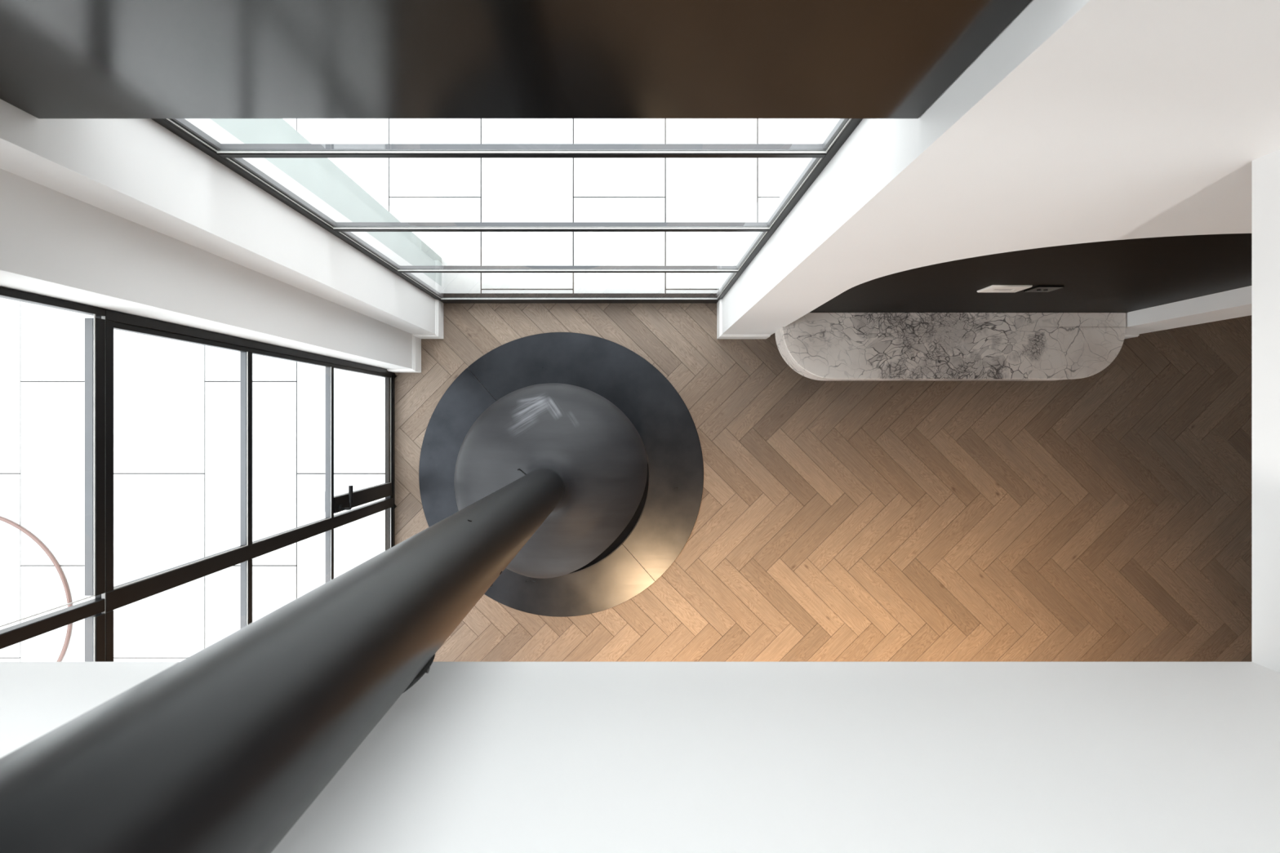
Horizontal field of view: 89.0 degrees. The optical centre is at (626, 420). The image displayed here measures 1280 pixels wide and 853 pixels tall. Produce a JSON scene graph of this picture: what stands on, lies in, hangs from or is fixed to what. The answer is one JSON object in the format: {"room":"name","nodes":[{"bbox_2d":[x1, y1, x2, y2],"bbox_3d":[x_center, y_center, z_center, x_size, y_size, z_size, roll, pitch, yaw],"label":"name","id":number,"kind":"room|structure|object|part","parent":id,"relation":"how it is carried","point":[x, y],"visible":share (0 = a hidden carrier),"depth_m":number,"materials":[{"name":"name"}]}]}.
{"room":"living room","nodes":[
{"label":"living room","id":0,"kind":"room"},
{"bbox_2d":[0,98,441,368],"bbox_3d":[-1.407,-0.685,1.400,0.425,5.600,0.727,0,90,0],"label":"wall","id":1,"kind":"structure","parent":0,"point":[126,215],"depth_m":1.94,"materials":[{"name":"white paint"}]},
{"bbox_2d":[386,298,443,372],"bbox_3d":[-1.286,-0.496,4.130,0.148,0.140,0.548,35,90,0],"label":"baseboard","id":2,"kind":"structure","parent":1,"relation":"attached to","point":[416,338],"depth_m":4.09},
{"bbox_2d":[0,662,1279,852],"bbox_3d":[-0.102,0.570,0.755,2.795,1.190,0.140,0,90,0],"label":"wall","id":3,"kind":"structure","parent":0,"point":[473,757],"depth_m":0.99,"materials":[{"name":"white paint"}]},
{"bbox_2d":[379,302,1251,662],"bbox_3d":[3.200,1.200,4.260,9.600,0.120,7.600,0,90,0],"label":"floor","id":4,"kind":"structure","parent":0,"point":[1104,516],"depth_m":4.20,"materials":[{"name":"brown wood"}]},
{"bbox_2d":[418,332,703,617],"bbox_3d":[-0.422,0.347,4.194,1.832,0.011,1.832,0,90,0],"label":"hearth","id":5,"kind":"object","parent":4,"relation":"on","point":[666,428],"visible":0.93,"depth_m":4.19,"materials":[{"name":"metal"}]},
{"bbox_2d":[719,0,1279,334],"bbox_3d":[1.891,-0.702,1.400,2.597,5.600,0.327,0,90,0],"label":"wall","id":6,"kind":"structure","parent":0,"point":[1104,151],"depth_m":1.53,"materials":[{"name":"white paint"}]},
{"bbox_2d":[151,118,862,303],"bbox_3d":[-0.301,-0.777,2.790,1.788,2.900,0.041,0,90,0],"label":"window","id":7,"kind":"structure","parent":6,"relation":"in","point":[230,155],"depth_m":2.46,"materials":[{"name":"black metal"}]},
{"bbox_3d":[-0.299,-0.768,3.712,1.732,0.747,0.006,0,90,0],"label":"pane","id":8,"kind":"part","parent":7,"relation":"part of","materials":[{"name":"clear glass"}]},
{"bbox_3d":[-0.299,-0.777,4.162,1.732,0.155,0.041,0,90,0],"label":"rail","id":9,"kind":"part","parent":7,"relation":"part of","materials":[{"name":"black metal"}]},
{"bbox_2d":[0,0,1031,118],"bbox_3d":[-0.301,-0.706,1.051,1.786,0.542,0.188,0,90,0],"label":"panel","id":10,"kind":"object","parent":6,"relation":"attached to","point":[60,59],"visible":1,"depth_m":1.10,"materials":[{"name":"black metal"}]},
{"bbox_2d":[716,298,770,338],"bbox_3d":[0.738,-0.641,4.130,0.316,0.140,0.232,0,90,0],"label":"baseboard","id":11,"kind":"structure","parent":6,"relation":"attached to","point":[719,304],"depth_m":4.08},
{"bbox_2d":[774,312,1125,380],"bbox_3d":[1.880,-0.430,3.843,1.976,0.200,0.382,0,90,0],"label":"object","id":12,"kind":"object","parent":6,"relation":"attached to","point":[818,346],"visible":0.98,"depth_m":3.74,"materials":[{"name":"stone"}]},
{"bbox_2d":[977,284,1032,292],"bbox_3d":[1.770,-0.618,3.057,0.184,0.132,0.009,0,90,0],"label":"wall plate","id":13,"kind":"object","parent":6,"relation":"attached to","point":[993,288],"visible":1,"depth_m":3.03,"materials":[{"name":"white plastic"}]},
{"bbox_2d":[1023,285,1064,292],"bbox_3d":[1.955,-0.617,3.058,0.120,0.115,0.011,0,90,0],"label":"power socket","id":14,"kind":"object","parent":6,"relation":"attached to","point":[1038,288],"visible":1,"depth_m":3.05,"materials":[{"name":"black plastic"}]},
{"bbox_2d":[1251,149,1279,672],"bbox_3d":[1.365,0.051,0.755,0.140,1.190,1.178,0,90,0],"label":"wall","id":15,"kind":"structure","parent":0,"point":[1265,170],"depth_m":1.32,"materials":[{"name":"white paint"}]},
{"bbox_3d":[3.125,-1.732,2.775,0.130,2.850,1.735,0,90,0],"label":"wall","id":16,"kind":"structure","parent":0,"visible":0},
{"bbox_2d":[1124,333,1139,338],"bbox_3d":[3.046,-1.562,4.130,0.313,0.140,2.075,0,90,0],"label":"baseboard","id":17,"kind":"structure","parent":16,"relation":"attached to","point":[1126,335],"depth_m":4.07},
{"bbox_3d":[-1.560,2.339,1.400,0.120,5.600,5.322,0,90,0],"label":"wall","id":18,"kind":"structure","parent":0,"visible":0},
{"bbox_2d":[0,286,395,662],"bbox_3d":[-1.484,0.990,2.820,0.118,2.840,2.620,0,90,0],"label":"window","id":19,"kind":"structure","parent":18,"relation":"in","point":[97,612],"depth_m":2.06,"materials":[{"name":"black metal"}]},
{"bbox_3d":[-1.501,0.957,1.854,0.008,0.032,0.806,0,90,0],"label":"rail","id":20,"kind":"part","parent":19,"relation":"part of","materials":[{"name":"black metal"}]},
{"bbox_3d":[-1.501,0.102,1.854,0.008,0.032,0.785,0,90,0],"label":"rail","id":21,"kind":"part","parent":19,"relation":"part of","materials":[{"name":"black metal"}]},
{"bbox_3d":[-1.514,0.957,1.887,0.034,0.028,0.806,0,90,0],"label":"head rail","id":22,"kind":"part","parent":19,"relation":"part of","materials":[{"name":"black metal"}]},
{"bbox_3d":[-1.514,0.102,1.887,0.034,0.028,0.785,0,90,0],"label":"head rail","id":23,"kind":"part","parent":19,"relation":"part of","materials":[{"name":"black metal"}]},
{"bbox_3d":[-1.457,0.446,3.388,0.056,0.012,0.042,0,90,0],"label":"handle","id":24,"kind":"part","parent":19,"relation":"part of","materials":[{"name":"black metal"}]},
{"bbox_3d":[-1.511,0.102,3.736,0.036,0.809,0.745,0,90,0],"label":"sash","id":25,"kind":"part","parent":19,"relation":"part of","materials":[{"name":"clear glass"}]},
{"bbox_3d":[-1.517,0.985,4.156,0.028,0.028,2.550,0,90,0],"label":"sill rail","id":26,"kind":"part","parent":19,"relation":"part of","materials":[{"name":"black metal"}]},
{"bbox_3d":[-1.514,0.985,4.205,0.034,0.070,2.550,0,90,0],"label":"sill rail","id":27,"kind":"part","parent":19,"relation":"part of","materials":[{"name":"black metal"}]},
{"bbox_3d":[3.250,2.035,-1.475,9.740,0.150,6.170,0,90,0],"label":"ceiling","id":28,"kind":"structure","parent":0,"visible":0},
{"bbox_2d":[0,382,649,852],"bbox_3d":[-0.425,0.345,1.239,1.116,5.578,1.117,0,90,0],"label":"fireplace","id":29,"kind":"object","parent":28,"relation":"hanging from","point":[224,748],"visible":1,"depth_m":0.73,"materials":[{"name":"black metal"}]},
{"bbox_2d":[453,382,647,578],"bbox_3d":[-0.434,0.338,3.494,1.099,0.447,1.102,0,90,0],"label":"hood","id":30,"kind":"object","parent":29,"relation":"attached to","point":[599,458],"depth_m":3.52,"materials":[{"name":"black metal"}]},
{"bbox_2d":[561,448,649,576],"bbox_3d":[-0.422,0.347,3.872,1.111,0.312,1.112,0,90,0],"label":"bowl","id":31,"kind":"object","parent":29,"relation":"on","point":[633,522],"depth_m":3.80,"materials":[{"name":"black metal"}]},
{"label":"outside","id":32,"kind":"structure","parent":0,"visible":0},
{"bbox_2d":[0,118,833,662],"bbox_3d":[-0.682,-1.373,4.282,18.365,0.156,22.745,0,90,0],"label":"paving","id":33,"kind":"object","parent":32,"point":[176,403],"visible":0.21,"depth_m":4.20,"materials":[{"name":"ceramic"}]},
{"bbox_2d":[0,516,71,662],"bbox_3d":[-4.256,1.242,4.192,1.371,0.022,1.331,0,90,0],"label":"ring","id":34,"kind":"object","parent":33,"relation":"on","point":[22,529],"visible":0.59,"depth_m":4.18,"materials":[{"name":"white metal"}]}
]}

